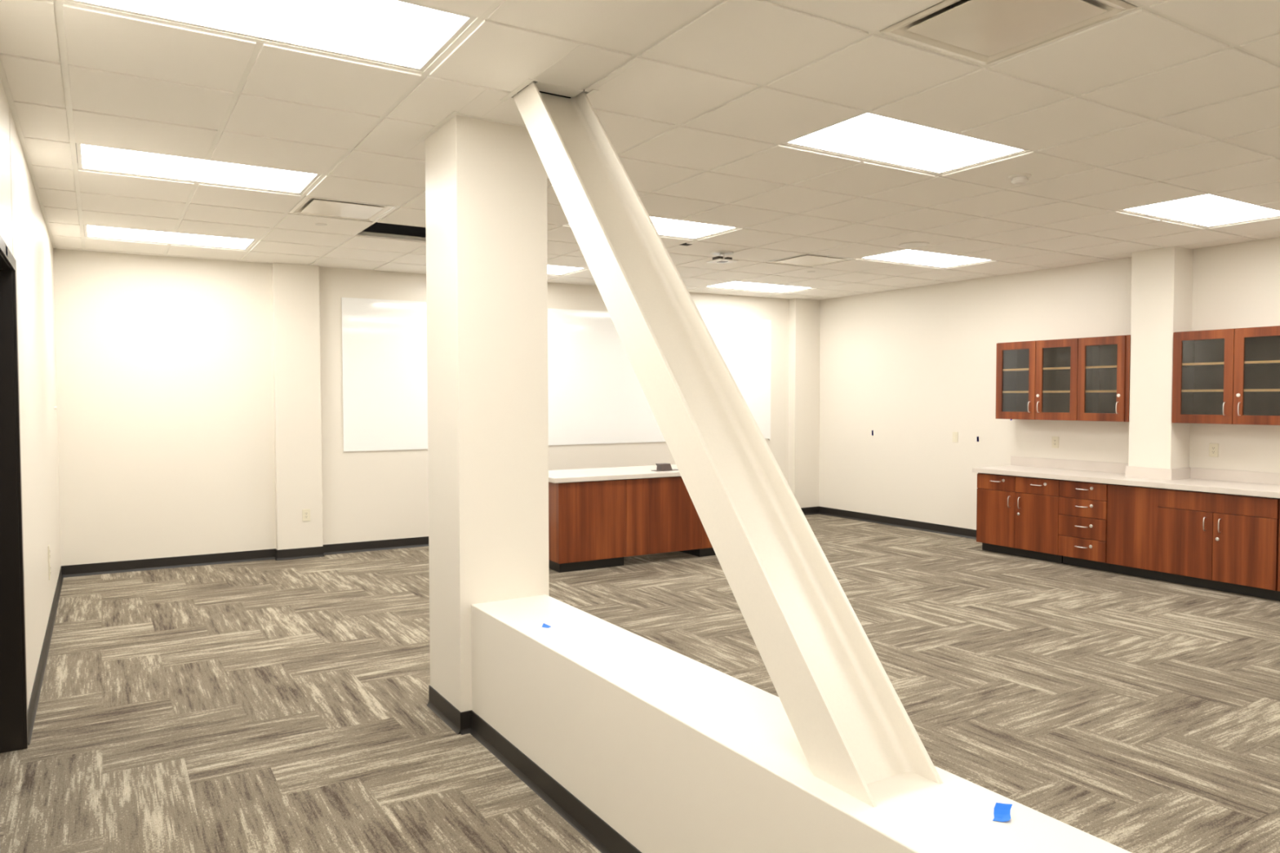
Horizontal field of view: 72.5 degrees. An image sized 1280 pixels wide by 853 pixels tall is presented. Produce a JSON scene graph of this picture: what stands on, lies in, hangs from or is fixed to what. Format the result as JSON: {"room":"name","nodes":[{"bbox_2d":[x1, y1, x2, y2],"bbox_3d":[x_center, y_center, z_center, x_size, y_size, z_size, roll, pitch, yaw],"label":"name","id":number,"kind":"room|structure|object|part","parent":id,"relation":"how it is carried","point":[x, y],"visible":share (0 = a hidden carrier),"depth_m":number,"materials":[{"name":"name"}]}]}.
{"room":"science classroom","nodes":[
{"label":"science classroom","id":0,"kind":"room"},
{"bbox_2d":[0,77,61,709],"bbox_3d":[-2.404,-0.295,3.136,0.150,3.500,10.232,-1,2,-32],"label":"wall","id":1,"kind":"structure","parent":0,"point":[33,248],"depth_m":4.85,"materials":[{"name":"white paint"}]},
{"bbox_2d":[8,106,13,251],"bbox_3d":[-2.769,-1.070,3.842,0.002,0.672,0.004,-1,2,-32],"label":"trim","id":2,"kind":"structure","parent":1,"relation":"attached to","point":[9,106],"depth_m":3.84,"materials":[{"name":"metal"}]},
{"bbox_2d":[0,235,28,753],"bbox_3d":[-2.483,0.369,3.271,0.192,2.163,1.324,-1,2,-32],"label":"door","id":3,"kind":"structure","parent":1,"relation":"in","point":[13,679],"depth_m":3.82,"materials":[{"name":"brown metal"}]},
{"bbox_2d":[27,566,63,744],"bbox_3d":[-2.330,1.402,3.237,0.018,0.100,10.232,-1,2,-32],"label":"baseboard","id":4,"kind":"structure","parent":1,"relation":"attached to","point":[33,702],"depth_m":4.99,"materials":[{"name":"rubber"}]},
{"bbox_2d":[48,544,50,563],"bbox_3d":[-3.971,0.856,5.866,0.010,0.116,0.072,-1,2,-32],"label":"wall outlet","id":5,"kind":"object","parent":1,"relation":"attached to","point":[49,555],"visible":1,"depth_m":5.84,"materials":[{"name":"beige plastic"}]},
{"bbox_3d":[-3.973,0.856,5.866,0.007,0.116,0.072,-1,2,-32],"label":"plate","id":6,"kind":"part","parent":5,"relation":"part of","materials":[{"name":"beige plastic"}]},
{"bbox_2d":[48,561,50,580],"bbox_3d":[-3.987,0.976,5.896,0.010,0.116,0.072,-1,2,-32],"label":"wall outlet","id":7,"kind":"object","parent":1,"relation":"attached to","point":[49,564],"visible":0.96,"depth_m":5.87,"materials":[{"name":"beige plastic"}]},
{"bbox_2d":[53,197,789,565],"bbox_3d":[-1.394,-0.515,9.666,8.754,3.500,0.156,-1,2,-29],"label":"wall","id":8,"kind":"structure","parent":0,"point":[165,364],"depth_m":8.10,"materials":[{"name":"white paint"}]},
{"bbox_2d":[61,536,428,577],"bbox_3d":[-1.533,1.190,9.543,8.019,0.100,0.018,-1,2,-29],"label":"baseboard","id":9,"kind":"structure","parent":8,"relation":"attached to","point":[71,571],"depth_m":8.16,"materials":[{"name":"rubber"}]},
{"bbox_2d":[271,262,324,560],"bbox_3d":[-3.311,-0.140,8.444,0.453,2.837,0.108,-1,2,-30],"label":"pilaster","id":10,"kind":"object","parent":8,"relation":"attached to","point":[295,287],"visible":1,"depth_m":8.41,"materials":[{"name":"paint"}]},
{"bbox_3d":[-3.309,1.228,8.489,0.453,0.100,0.108,-1,2,-30],"label":"baseboard","id":11,"kind":"part","parent":10,"relation":"part of","materials":[{"name":"rubber"}]},
{"bbox_2d":[302,508,310,521],"bbox_3d":[-3.238,0.860,8.469,0.072,0.116,0.010,-1,2,-29],"label":"wall outlet","id":12,"kind":"object","parent":10,"relation":"attached to","point":[305,513],"visible":1,"depth_m":8.46,"materials":[{"name":"beige plastic"}]},
{"bbox_2d":[304,511,308,518],"bbox_3d":[-3.236,0.860,8.467,0.033,0.066,0.002,-1,2,-29],"label":"receptacle","id":13,"kind":"object","parent":12,"relation":"attached to","point":[306,513],"depth_m":8.47,"materials":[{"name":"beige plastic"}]},
{"bbox_2d":[341,297,427,451],"bbox_3d":[-2.203,-0.531,9.109,1.736,1.534,0.006,-1,2,-29],"label":"whiteboard","id":14,"kind":"object","parent":8,"relation":"attached to","point":[384,341],"visible":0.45,"depth_m":8.88,"materials":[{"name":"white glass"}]},
{"bbox_2d":[547,308,665,445],"bbox_3d":[-0.502,-0.565,10.069,2.152,1.534,0.006,-1,2,-29],"label":"whiteboard","id":15,"kind":"object","parent":8,"relation":"attached to","point":[596,395],"visible":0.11,"depth_m":10.04,"materials":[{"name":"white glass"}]},
{"bbox_2d":[702,316,771,439],"bbox_3d":[1.069,-0.586,10.955,1.436,1.556,0.016,-1,2,-29],"label":"whiteboard","id":16,"kind":"object","parent":8,"relation":"attached to","point":[744,344],"visible":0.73,"depth_m":11.13,"materials":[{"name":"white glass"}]},
{"bbox_2d":[788,297,820,515],"bbox_3d":[2.166,-0.251,11.520,0.446,2.837,0.150,-1,2,-32],"label":"pilaster","id":17,"kind":"object","parent":8,"relation":"attached to","point":[804,314],"visible":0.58,"depth_m":11.46,"materials":[{"name":"paint"}]},
{"bbox_3d":[2.168,1.117,11.565,0.446,0.100,0.150,-1,2,-32],"label":"baseboard","id":18,"kind":"part","parent":17,"relation":"part of","materials":[{"name":"rubber"}]},
{"bbox_2d":[0,514,1279,852],"bbox_3d":[0.806,1.422,5.178,9.791,0.080,10.532,-1,2,-32],"label":"floor","id":19,"kind":"structure","parent":0,"point":[264,706],"depth_m":4.56,"materials":[{"name":"carpet"}]},
{"bbox_2d":[425,115,549,734],"bbox_3d":[-0.755,-0.005,4.305,0.491,2.837,0.480,-1,2,-32],"label":"column","id":20,"kind":"structure","parent":19,"relation":"on","point":[486,181],"depth_m":4.11,"materials":[{"name":"paint"}]},
{"bbox_3d":[-0.752,1.363,4.351,0.491,0.100,0.480,-1,2,-32],"label":"baseboard","id":21,"kind":"part","parent":20,"relation":"part of","materials":[{"name":"rubber"}]},
{"bbox_2d":[548,464,715,573],"bbox_3d":[0.052,0.846,8.547,2.310,0.850,0.805,-1,2,-30],"label":"kitchen island","id":22,"kind":"object","parent":19,"relation":"on","point":[598,517],"visible":0.57,"depth_m":7.99,"materials":[{"name":"brown wood"}]},
{"bbox_3d":[-0.425,0.849,7.856,0.682,0.710,0.020,-1,2,-30],"label":"panel","id":23,"kind":"part","parent":22,"relation":"part of","materials":[{"name":"brown wood"}]},
{"bbox_3d":[0.232,0.836,8.237,0.832,0.710,0.020,-1,2,-30],"label":"panel","id":24,"kind":"part","parent":22,"relation":"part of","materials":[{"name":"brown wood"}]},
{"bbox_2d":[650,462,678,471],"bbox_3d":[0.254,0.390,8.425,0.280,0.068,0.110,-1,2,-30],"label":"outlet box","id":25,"kind":"object","parent":22,"relation":"on","point":[664,466],"visible":0.86,"depth_m":8.38,"materials":[{"name":"grey plastic"}]},
{"bbox_3d":[0.254,0.422,8.426,0.280,0.004,0.110,-1,2,-30],"label":"plate","id":26,"kind":"part","parent":25,"relation":"part of","materials":[{"name":"grey plastic"}]},
{"bbox_3d":[0.888,0.822,8.618,0.682,0.710,0.020,-1,2,-30],"label":"panel","id":27,"kind":"part","parent":22,"relation":"part of","materials":[{"name":"brown wood"}]},
{"bbox_2d":[470,594,1131,852],"bbox_3d":[0.697,1.189,2.033,0.420,0.597,5.012,-1,2,-32],"label":"wall","id":28,"kind":"structure","parent":19,"relation":"on","point":[640,744],"depth_m":2.74,"materials":[{"name":"paint"}]},
{"bbox_2d":[542,623,551,627],"bbox_3d":[-0.400,0.835,3.659,0.035,0.004,0.069,-2,2,-39],"label":"scrap","id":29,"kind":"object","parent":28,"relation":"on","point":[544,625],"visible":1,"depth_m":3.65,"materials":[{"name":"blue paper"}]},
{"bbox_3d":[0.698,1.438,2.041,0.420,0.100,5.012,-1,2,-32],"label":"baseboard","id":30,"kind":"part","parent":28,"relation":"part of","materials":[{"name":"rubber"}]},
{"bbox_2d":[512,82,943,807],"bbox_3d":[0.106,-0.260,2.942,0.243,2.240,2.062,-1,2,-32],"label":"steel beam","id":31,"kind":"structure","parent":28,"relation":"on","point":[853,731],"depth_m":2.64,"materials":[{"name":"white metal"}]},
{"bbox_2d":[992,802,1012,822],"bbox_3d":[0.827,0.880,1.990,0.038,0.022,0.056,1,2,26],"label":"scrap","id":32,"kind":"object","parent":28,"relation":"on","point":[1002,811],"visible":1,"depth_m":2.00,"materials":[{"name":"blue paper"}]},
{"bbox_2d":[976,473,1062,563],"bbox_3d":[3.874,0.871,8.596,0.632,0.785,0.886,-1,2,-32],"label":"base cabinet","id":33,"kind":"object","parent":19,"relation":"on","point":[1016,516],"visible":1,"depth_m":8.42,"materials":[{"name":"brown wood"}]},
{"bbox_3d":[3.524,0.901,8.646,0.019,0.541,0.431,-1,2,-32],"label":"door","id":34,"kind":"part","parent":33,"relation":"part of","materials":[{"name":"brown wood"}]},
{"bbox_3d":[3.524,0.555,8.634,0.019,0.145,0.431,-1,2,-32],"label":"drawer","id":35,"kind":"part","parent":33,"relation":"part of","materials":[{"name":"brown wood"}]},
{"bbox_3d":[3.757,0.567,8.257,0.019,0.145,0.448,-1,2,-32],"label":"drawer","id":36,"kind":"part","parent":33,"relation":"part of","materials":[{"name":"brown wood"}]},
{"bbox_3d":[3.757,0.914,8.269,0.019,0.541,0.448,-1,2,-32],"label":"door","id":37,"kind":"part","parent":33,"relation":"part of","materials":[{"name":"brown wood"}]},
{"bbox_2d":[1057,480,1128,572],"bbox_3d":[4.226,0.889,8.028,0.632,0.785,0.449,-1,2,-32],"label":"base cabinet","id":38,"kind":"object","parent":19,"relation":"on","point":[1082,506],"visible":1,"depth_m":7.87,"materials":[{"name":"brown wood"}]},
{"bbox_3d":[3.995,1.104,7.891,0.019,0.186,0.446,-1,2,-32],"label":"drawer","id":39,"kind":"part","parent":38,"relation":"part of","materials":[{"name":"brown wood"}]},
{"bbox_3d":[3.994,0.735,7.879,0.019,0.159,0.446,-1,2,-32],"label":"drawer","id":40,"kind":"part","parent":38,"relation":"part of","materials":[{"name":"brown wood"}]},
{"bbox_3d":[3.995,0.913,7.885,0.019,0.188,0.446,-1,2,-32],"label":"drawer","id":41,"kind":"part","parent":38,"relation":"part of","materials":[{"name":"brown wood"}]},
{"bbox_3d":[3.994,0.579,7.874,0.019,0.145,0.446,-1,2,-32],"label":"drawer","id":42,"kind":"part","parent":38,"relation":"part of","materials":[{"name":"brown wood"}]},
{"bbox_2d":[1106,484,1161,580],"bbox_3d":[4.348,0.905,7.581,0.280,0.782,0.438,-1,2,-32],"label":"filler panel","id":43,"kind":"object","parent":19,"relation":"on","point":[1131,511],"visible":0.97,"depth_m":7.50,"materials":[{"name":"brown wood"}]},
{"bbox_2d":[1156,488,1279,600],"bbox_3d":[4.805,0.919,7.092,0.632,0.785,0.874,-1,2,-32],"label":"base cabinet","id":44,"kind":"object","parent":19,"relation":"on","point":[1220,542],"visible":1,"depth_m":6.91,"materials":[{"name":"brown wood"}]},
{"bbox_3d":[4.456,0.951,7.140,0.019,0.541,0.424,-1,2,-32],"label":"door","id":45,"kind":"part","parent":44,"relation":"part of","materials":[{"name":"brown wood"}]},
{"bbox_3d":[4.686,0.963,6.768,0.019,0.541,0.443,-1,2,-32],"label":"door","id":46,"kind":"part","parent":44,"relation":"part of","materials":[{"name":"brown wood"}]},
{"bbox_2d":[1277,500,1279,591],"bbox_3d":[5.271,0.944,6.340,0.632,0.785,0.885,-1,2,-32],"label":"base cabinet","id":47,"kind":"object","parent":19,"relation":"on","point":[1278,571],"visible":1,"depth_m":6.56,"materials":[{"name":"brown wood"}]},
{"bbox_2d":[972,456,1279,498],"bbox_3d":[4.574,0.439,7.463,0.639,0.150,3.595,-1,2,-32],"label":"countertop","id":48,"kind":"structure","parent":47,"relation":"on","point":[1227,482],"depth_m":7.59,"materials":[{"name":"white laminate"}]},
{"bbox_2d":[0,0,1279,300],"bbox_3d":[1.248,-1.474,5.357,8.397,0.022,10.187,-1,2,-32],"label":"ceiling","id":49,"kind":"structure","parent":0,"point":[759,42],"depth_m":4.08,"materials":[{"name":"tile"}]},
{"bbox_2d":[84,225,256,249],"bbox_3d":[-3.777,-1.546,7.039,1.191,0.050,0.582,-1,2,-32],"label":"ceiling light","id":50,"kind":"object","parent":49,"relation":"in","point":[91,231],"visible":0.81,"depth_m":7.05,"materials":[{"name":"white plastic"}]},
{"bbox_2d":[75,142,320,194],"bbox_3d":[-2.495,-1.478,4.967,1.191,0.050,0.582,-1,2,-32],"label":"ceiling light","id":51,"kind":"object","parent":49,"relation":"in","point":[95,157],"visible":0.8,"depth_m":4.94,"materials":[{"name":"white plastic"}]},
{"bbox_2d":[64,0,476,71],"bbox_3d":[-1.212,-1.411,2.894,1.191,0.050,0.582,-1,2,-32],"label":"ceiling light","id":52,"kind":"object","parent":49,"relation":"in","point":[403,33],"visible":0.93,"depth_m":3.01,"materials":[{"name":"white plastic"}]},
{"bbox_2d":[315,222,327,226],"bbox_3d":[-2.355,-1.492,6.444,0.082,0.008,0.082,-1,2,-32],"label":"sprinkler cover","id":53,"kind":"object","parent":49,"relation":"attached to","point":[317,224],"visible":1,"depth_m":6.44,"materials":[{"name":"white plastic"}]},
{"bbox_2d":[288,195,396,221],"bbox_3d":[-2.038,-1.560,5.964,0.584,0.162,0.584,-1,2,-32],"label":"air vent","id":54,"kind":"object","parent":49,"relation":"in","point":[313,206],"visible":0.71,"depth_m":5.96,"materials":[{"name":"metal"}]},
{"bbox_2d":[547,265,583,275],"bbox_3d":[-1.185,-1.603,8.642,1.191,0.050,0.582,-1,2,-32],"label":"ceiling light","id":55,"kind":"object","parent":49,"relation":"in","point":[552,269],"visible":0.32,"depth_m":8.85,"materials":[{"name":"white plastic"}]},
{"bbox_3d":[-1.185,-1.603,8.642,1.191,0.050,0.582,-1,2,-32],"label":"frame","id":56,"kind":"part","parent":55,"relation":"part of","materials":[{"name":"white metal"}]},
{"bbox_2d":[62,0,1124,159],"bbox_3d":[1.360,-2.135,5.152,8.441,0.070,9.800,-1,2,-32],"label":"trim","id":57,"kind":"structure","parent":49,"relation":"attached to","point":[1122,0],"depth_m":5.54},
{"bbox_2d":[0,53,1262,294],"bbox_3d":[1.248,-1.464,5.358,8.441,0.009,10.232,-1,2,-32],"label":"trim","id":58,"kind":"structure","parent":49,"relation":"attached to","point":[2,75],"depth_m":4.05,"materials":[{"name":"metal"}]},
{"bbox_2d":[3,0,1279,293],"bbox_3d":[1.250,-1.488,5.352,8.441,0.038,10.221,-1,2,-32],"label":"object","id":59,"kind":"structure","parent":49,"relation":"attached to","point":[58,6],"depth_m":3.63,"materials":[{"name":"metal"}]},
{"bbox_2d":[565,216,737,239],"bbox_3d":[0.097,-1.536,6.569,1.191,0.050,0.582,-1,2,-32],"label":"ceiling light","id":60,"kind":"object","parent":49,"relation":"attached to","point":[664,226],"visible":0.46,"depth_m":6.68,"materials":[{"name":"white plastic"}]},
{"bbox_2d":[649,216,733,238],"bbox_3d":[0.097,-1.516,6.570,1.150,0.004,0.541,-1,2,-32],"label":"diffuser","id":61,"kind":"object","parent":60,"relation":"attached to","point":[664,226],"depth_m":6.68,"materials":[{"name":"white plastic"}]},
{"bbox_2d":[706,250,737,264],"bbox_3d":[0.729,-1.498,7.723,0.200,0.088,0.200,-1,2,-32],"label":"projector mount","id":62,"kind":"object","parent":49,"relation":"attached to","point":[722,259],"visible":1,"depth_m":7.69,"materials":[{"name":"white plastic"}]},
{"bbox_3d":[0.729,-1.462,7.724,0.200,0.009,0.200,-1,2,-32],"label":"plate","id":63,"kind":"part","parent":62,"relation":"part of","materials":[{"name":"white metal"}]},
{"bbox_2d":[707,280,809,293],"bbox_3d":[1.407,-1.661,10.244,1.191,0.050,0.582,-1,2,-32],"label":"ceiling light","id":64,"kind":"object","parent":49,"relation":"attached to","point":[731,285],"visible":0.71,"depth_m":10.25,"materials":[{"name":"white plastic"}]},
{"bbox_2d":[765,253,852,266],"bbox_3d":[1.591,-1.641,8.208,0.584,0.162,0.584,-1,2,-32],"label":"air vent","id":65,"kind":"object","parent":49,"relation":"attached to","point":[808,260],"visible":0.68,"depth_m":8.21,"materials":[{"name":"metal"}]},
{"bbox_2d":[783,111,1028,173],"bbox_3d":[1.380,-1.468,4.497,1.191,0.050,0.582,-1,2,-32],"label":"ceiling light","id":66,"kind":"object","parent":49,"relation":"in","point":[868,135],"visible":0.81,"depth_m":4.47,"materials":[{"name":"white plastic"}]},
{"bbox_2d":[897,241,929,247],"bbox_3d":[2.300,-1.525,7.330,0.249,0.012,0.249,-1,2,-32],"label":"ceiling speaker","id":67,"kind":"object","parent":49,"relation":"attached to","point":[912,244],"visible":1,"depth_m":7.28,"materials":[{"name":"white plastic"}]},
{"bbox_2d":[861,248,991,267],"bbox_3d":[2.689,-1.593,8.172,1.191,0.050,0.582,-1,2,-32],"label":"ceiling light","id":68,"kind":"object","parent":49,"relation":"attached to","point":[905,256],"visible":0.74,"depth_m":8.20,"materials":[{"name":"white plastic"}]},
{"bbox_2d":[879,0,1137,65],"bbox_3d":[1.244,-1.465,2.978,0.584,0.162,0.584,-1,2,-32],"label":"air vent","id":69,"kind":"object","parent":49,"relation":"in","point":[984,32],"visible":1,"depth_m":3.01,"materials":[{"name":"metal"}]},
{"bbox_2d":[1008,173,1031,184],"bbox_3d":[2.206,-1.434,5.069,0.123,0.043,0.123,-1,2,-32],"label":"smoke detector","id":70,"kind":"object","parent":49,"relation":"attached to","point":[1016,179],"visible":1,"depth_m":5.04,"materials":[{"name":"white plastic"}]},
{"bbox_2d":[1120,193,1279,226],"bbox_3d":[3.972,-1.526,6.099,1.191,0.050,0.582,-1,2,-32],"label":"ceiling light","id":71,"kind":"object","parent":49,"relation":"in","point":[1210,210],"visible":0.8,"depth_m":6.06,"materials":[{"name":"white plastic"}]},
{"bbox_2d":[818,237,1279,529],"bbox_3d":[4.991,-0.453,7.509,0.150,3.500,9.894,-1,2,-32],"label":"wall","id":72,"kind":"structure","parent":0,"point":[914,367],"depth_m":9.64,"materials":[{"name":"white paint"}]},
{"bbox_2d":[818,506,976,539],"bbox_3d":[3.145,1.154,10.393,0.018,0.100,2.910,-1,2,-32],"label":"baseboard","id":73,"kind":"structure","parent":72,"relation":"attached to","point":[916,525],"depth_m":10.43,"materials":[{"name":"rubber"}]},
{"bbox_2d":[952,431,958,442],"bbox_3d":[3.522,0.117,9.752,0.012,0.116,0.072,-1,2,-32],"label":"wall switch","id":74,"kind":"object","parent":72,"relation":"attached to","point":[955,434],"visible":1,"depth_m":9.74,"materials":[{"name":"beige plastic"}]},
{"bbox_2d":[995,337,1078,420],"bbox_3d":[3.994,-0.457,8.631,0.362,0.775,0.875,-1,2,-32],"label":"upper cabinet","id":75,"kind":"object","parent":72,"relation":"attached to","point":[1036,380],"visible":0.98,"depth_m":8.70,"materials":[{"name":"brown wood"}]},
{"bbox_3d":[3.764,-0.458,8.743,0.020,0.770,0.438,-1,2,-32],"label":"door","id":76,"kind":"part","parent":75,"relation":"part of","materials":[{"name":"brown wood"}]},
{"bbox_2d":[1003,368,1070,371],"bbox_3d":[4.018,-0.568,8.642,0.287,0.020,0.836,-1,2,-32],"label":"shelf","id":77,"kind":"object","parent":75,"relation":"attached to","point":[1004,370],"depth_m":8.64,"materials":[{"name":"beige wood"}]},
{"bbox_3d":[4.145,-0.460,8.724,0.008,0.739,0.840,-1,2,-32],"label":"panel","id":78,"kind":"part","parent":75,"relation":"part of","materials":[{"name":"clear glass"}]},
{"bbox_3d":[3.994,-0.446,8.370,0.020,0.770,0.428,-1,2,-32],"label":"door","id":79,"kind":"part","parent":75,"relation":"part of","materials":[{"name":"brown wood"}]},
{"bbox_2d":[1051,436,1058,448],"bbox_3d":[4.154,0.158,8.732,0.010,0.116,0.072,-1,2,-32],"label":"wall outlet","id":80,"kind":"object","parent":72,"relation":"attached to","point":[1055,443],"visible":1,"depth_m":8.73,"materials":[{"name":"beige plastic"}]},
{"bbox_2d":[1053,439,1056,445],"bbox_3d":[4.151,0.158,8.730,0.002,0.066,0.033,-1,2,-32],"label":"receptacle","id":81,"kind":"object","parent":80,"relation":"attached to","point":[1054,440],"depth_m":8.73,"materials":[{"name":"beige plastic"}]},
{"bbox_2d":[1076,334,1130,422],"bbox_3d":[4.350,-0.438,8.056,0.362,0.775,0.476,-1,2,-32],"label":"upper cabinet","id":82,"kind":"object","parent":72,"relation":"attached to","point":[1104,362],"visible":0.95,"depth_m":8.15,"materials":[{"name":"brown wood"}]},
{"bbox_2d":[1085,367,1116,368],"bbox_3d":[4.365,-0.549,8.081,0.287,0.020,0.404,-1,2,-32],"label":"shelf","id":83,"kind":"object","parent":82,"relation":"attached to","point":[1086,367],"depth_m":8.14,"materials":[{"name":"beige wood"}]},
{"bbox_3d":[4.492,-0.442,8.163,0.008,0.739,0.408,-1,2,-32],"label":"panel","id":84,"kind":"part","parent":82,"relation":"part of","materials":[{"name":"clear glass"}]},
{"bbox_2d":[1010,456,1279,484],"bbox_3d":[4.707,0.410,7.544,0.327,0.097,3.595,-1,2,-32],"label":"backsplash","id":85,"kind":"structure","parent":72,"relation":"attached to","point":[1240,476],"depth_m":7.63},
{"bbox_2d":[1128,246,1193,488],"bbox_3d":[4.597,-0.128,7.721,0.310,2.837,0.362,-1,2,-32],"label":"pilaster","id":86,"kind":"object","parent":72,"relation":"attached to","point":[1162,278],"visible":0.55,"depth_m":7.59,"materials":[{"name":"white paint"}]},
{"bbox_2d":[1208,443,1218,457],"bbox_3d":[4.923,0.203,7.489,0.010,0.116,0.072,-1,2,-32],"label":"wall outlet","id":87,"kind":"object","parent":72,"relation":"attached to","point":[1213,447],"visible":1,"depth_m":7.49,"materials":[{"name":"beige plastic"}]},
{"bbox_2d":[1211,446,1215,453],"bbox_3d":[4.920,0.203,7.488,0.002,0.066,0.033,-1,2,-32],"label":"receptacle","id":88,"kind":"object","parent":87,"relation":"attached to","point":[1213,448],"depth_m":7.49,"materials":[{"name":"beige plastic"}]},
{"bbox_2d":[1171,325,1279,425],"bbox_3d":[4.919,-0.408,7.137,0.362,0.775,0.934,-1,2,-32],"label":"upper cabinet","id":89,"kind":"object","parent":72,"relation":"attached to","point":[1225,376],"visible":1,"depth_m":7.21,"materials":[{"name":"brown wood"}]},
{"bbox_3d":[4.681,-0.410,7.261,0.020,0.770,0.468,-1,2,-32],"label":"door","id":90,"kind":"part","parent":89,"relation":"part of","materials":[{"name":"brown wood"}]},
{"bbox_2d":[1186,362,1279,366],"bbox_3d":[4.943,-0.519,7.148,0.287,0.020,0.895,-1,2,-32],"label":"shelf","id":91,"kind":"object","parent":89,"relation":"attached to","point":[1188,364],"depth_m":7.19,"materials":[{"name":"beige wood"}]},
{"bbox_3d":[5.069,-0.411,7.230,0.008,0.739,0.899,-1,2,-32],"label":"panel","id":92,"kind":"part","parent":89,"relation":"part of","materials":[{"name":"clear glass"}]},
{"bbox_3d":[4.811,-0.141,7.009,0.034,0.111,0.008,-1,2,-32],"label":"handle","id":93,"kind":"part","parent":89,"relation":"part of","materials":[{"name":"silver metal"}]},
{"bbox_3d":[4.927,-0.397,6.864,0.020,0.770,0.457,-1,2,-32],"label":"door","id":94,"kind":"part","parent":89,"relation":"part of","materials":[{"name":"brown wood"}]}
]}

